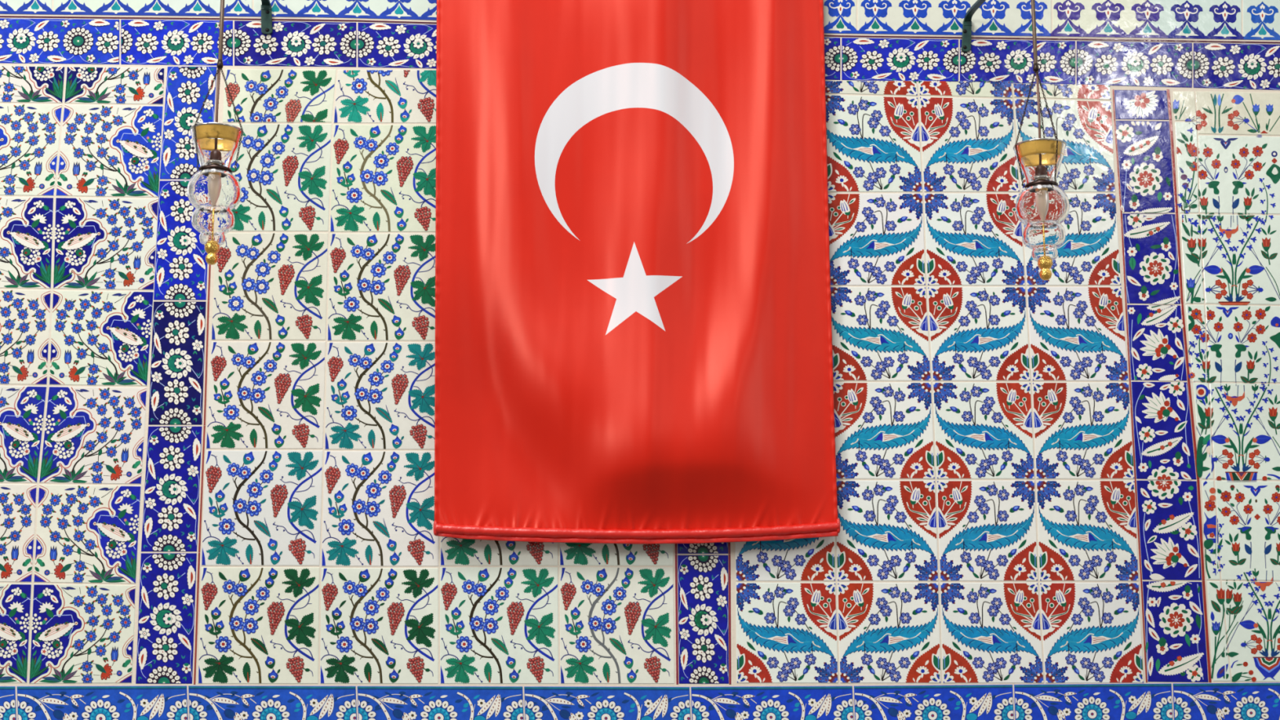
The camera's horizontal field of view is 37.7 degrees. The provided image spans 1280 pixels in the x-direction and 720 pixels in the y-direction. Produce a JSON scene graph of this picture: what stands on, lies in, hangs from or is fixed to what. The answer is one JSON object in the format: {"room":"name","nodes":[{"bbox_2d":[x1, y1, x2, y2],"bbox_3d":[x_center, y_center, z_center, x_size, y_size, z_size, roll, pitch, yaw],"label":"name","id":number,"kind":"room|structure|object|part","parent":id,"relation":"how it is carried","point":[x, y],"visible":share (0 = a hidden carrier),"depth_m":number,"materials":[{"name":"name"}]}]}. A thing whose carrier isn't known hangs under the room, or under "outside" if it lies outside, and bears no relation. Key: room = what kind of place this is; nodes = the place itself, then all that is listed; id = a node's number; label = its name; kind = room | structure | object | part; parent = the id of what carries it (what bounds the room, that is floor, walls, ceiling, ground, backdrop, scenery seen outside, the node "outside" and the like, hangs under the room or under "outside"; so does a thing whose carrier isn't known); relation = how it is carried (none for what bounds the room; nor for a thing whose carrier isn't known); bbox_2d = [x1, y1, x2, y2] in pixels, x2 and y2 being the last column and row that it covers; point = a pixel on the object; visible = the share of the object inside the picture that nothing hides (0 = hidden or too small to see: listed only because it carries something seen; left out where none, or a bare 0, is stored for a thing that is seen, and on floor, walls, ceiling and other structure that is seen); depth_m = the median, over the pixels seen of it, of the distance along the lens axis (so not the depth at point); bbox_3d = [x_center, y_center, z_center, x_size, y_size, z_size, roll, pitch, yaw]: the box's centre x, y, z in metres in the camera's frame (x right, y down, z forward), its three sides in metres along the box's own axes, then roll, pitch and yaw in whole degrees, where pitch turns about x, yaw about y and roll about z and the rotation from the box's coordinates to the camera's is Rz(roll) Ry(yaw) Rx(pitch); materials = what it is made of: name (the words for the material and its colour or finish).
{"room":"mosque","nodes":[
{"label":"mosque","id":0,"kind":"room"},
{"bbox_2d":[186,0,243,265],"bbox_3d":[-0.808,-0.501,3.598,0.102,0.652,0.104,1,-11,-4],"label":"hanging lamp","id":1,"kind":"object","parent":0,"point":[214,191],"visible":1,"depth_m":3.54,"materials":[{"name":"clear glass"}]},
{"bbox_3d":[-0.824,-0.469,3.569,0.005,0.208,0.056,-9,-14,38],"label":"chain","id":2,"kind":"part","parent":1,"relation":"part of","materials":[{"name":"brown metal"}]},
{"bbox_3d":[-0.808,-0.326,3.563,0.101,0.226,0.101,1,-11,-4],"label":"glass","id":3,"kind":"part","parent":1,"relation":"part of","materials":[{"name":"white"}]},
{"bbox_3d":[-0.809,-0.482,3.593,0.006,0.164,0.005,1,-11,-4],"label":"cord","id":4,"kind":"part","parent":1,"relation":"part of","materials":[{"name":"brown plastic"}]},
{"bbox_3d":[-0.808,-0.694,3.634,0.008,0.259,0.008,1,-11,-4],"label":"rod","id":5,"kind":"part","parent":1,"relation":"part of","materials":[{"name":"brown metal"}]},
{"bbox_3d":[-0.782,-0.467,3.584,0.054,0.208,0.004,-3,-11,12],"label":"chain","id":6,"kind":"part","parent":1,"relation":"part of","materials":[{"name":"brown metal"}]},
{"bbox_2d":[0,0,1279,719],"bbox_3d":[0.198,-0.182,4.336,3.927,2.787,0.307,1,-11,-4],"label":"wall","id":7,"kind":"structure","parent":0,"point":[1058,497],"depth_m":4.11,"materials":[{"name":"multicoloured tile"}]},
{"bbox_3d":[-1.385,0.010,4.021,0.668,1.350,0.007,1,-11,-4],"label":"panel","id":8,"kind":"part","parent":7,"relation":"part of","materials":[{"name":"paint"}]},
{"bbox_2d":[261,0,272,34],"bbox_3d":[-0.826,-0.808,3.937,0.028,0.100,0.559,0,-11,-2],"label":"wall bracket","id":9,"kind":"object","parent":7,"relation":"attached to","point":[266,8],"visible":1,"depth_m":4.20,"materials":[{"name":"green metal"}]},
{"bbox_3d":[-0.822,-0.813,3.939,0.022,0.089,0.556,0,-11,-4],"label":"arm","id":10,"kind":"part","parent":9,"relation":"part of","materials":[{"name":"green paint"}]},
{"bbox_3d":[-0.430,0.011,4.096,1.006,1.377,0.007,1,-11,-4],"label":"panel","id":11,"kind":"part","parent":7,"relation":"part of","materials":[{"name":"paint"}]},
{"bbox_2d":[433,0,839,544],"bbox_3d":[-0.021,-0.495,4.163,0.930,1.802,0.093,1,-11,-4],"label":"flag","id":12,"kind":"object","parent":7,"relation":"attached to","point":[633,316],"visible":1,"depth_m":4.13,"materials":[{"name":"red fabric"}]},
{"bbox_3d":[-0.434,0.357,3.986,0.010,0.032,0.018,1,-11,-4],"label":"rod","id":13,"kind":"part","parent":12,"relation":"part of","materials":[{"name":"red"}]},
{"bbox_3d":[0.428,0.359,4.054,0.010,0.032,0.018,1,-11,-4],"label":"rod","id":14,"kind":"part","parent":12,"relation":"part of","materials":[{"name":"red"}]},
{"bbox_3d":[0.644,0.027,4.178,0.910,1.369,0.007,1,-11,-4],"label":"panel","id":15,"kind":"part","parent":7,"relation":"part of","materials":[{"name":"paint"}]},
{"bbox_2d":[960,0,986,52],"bbox_3d":[0.773,-0.803,4.062,0.027,0.086,0.558,1,-11,-4],"label":"wall bracket","id":16,"kind":"object","parent":7,"relation":"attached to","point":[966,24],"visible":1,"depth_m":4.32,"materials":[{"name":"green metal"}]},
{"bbox_3d":[0.753,-0.746,4.329,0.027,0.075,0.006,1,-11,-4],"label":"wall plate","id":17,"kind":"part","parent":16,"relation":"part of","materials":[{"name":"green paint"}]},
{"bbox_3d":[0.774,-0.822,4.067,0.020,0.047,0.556,0,-11,-4],"label":"arm","id":18,"kind":"part","parent":16,"relation":"part of","materials":[{"name":"green paint"}]},
{"bbox_3d":[1.395,0.043,4.235,0.330,1.356,0.007,1,-11,-4],"label":"panel","id":19,"kind":"part","parent":7,"relation":"part of","materials":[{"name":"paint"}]},
{"bbox_2d":[1013,0,1069,279],"bbox_3d":[0.789,-0.503,3.724,0.104,0.708,0.107,-3,-11,15],"label":"hanging lamp","id":20,"kind":"object","parent":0,"point":[1042,206],"visible":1,"depth_m":3.66,"materials":[{"name":"clear glass"}]},
{"bbox_3d":[0.763,-0.465,3.706,0.057,0.240,0.004,4,-12,-20],"label":"chain","id":21,"kind":"part","parent":20,"relation":"part of","materials":[{"name":"brown metal"}]},
{"bbox_3d":[0.788,-0.716,3.764,0.008,0.276,0.008,1,-11,-4],"label":"rod","id":22,"kind":"part","parent":20,"relation":"part of","materials":[{"name":"brown metal"}]},
{"bbox_3d":[0.790,-0.481,3.719,0.007,0.195,0.005,1,-11,-4],"label":"cord","id":23,"kind":"part","parent":20,"relation":"part of","materials":[{"name":"plastic"}]},
{"bbox_3d":[0.790,-0.307,3.686,0.104,0.234,0.104,1,-11,-4],"label":"glass","id":24,"kind":"part","parent":20,"relation":"part of","materials":[{"name":"white"}]},
{"bbox_3d":[0.801,-0.459,3.740,0.004,0.240,0.057,-5,-12,25],"label":"chain","id":25,"kind":"part","parent":20,"relation":"part of","materials":[{"name":"brown metal"}]},
{"bbox_3d":[0.801,-0.468,3.692,0.024,0.240,0.053,1,-11,-4],"label":"chain","id":26,"kind":"part","parent":20,"relation":"part of","materials":[{"name":"brown metal"}]}
]}

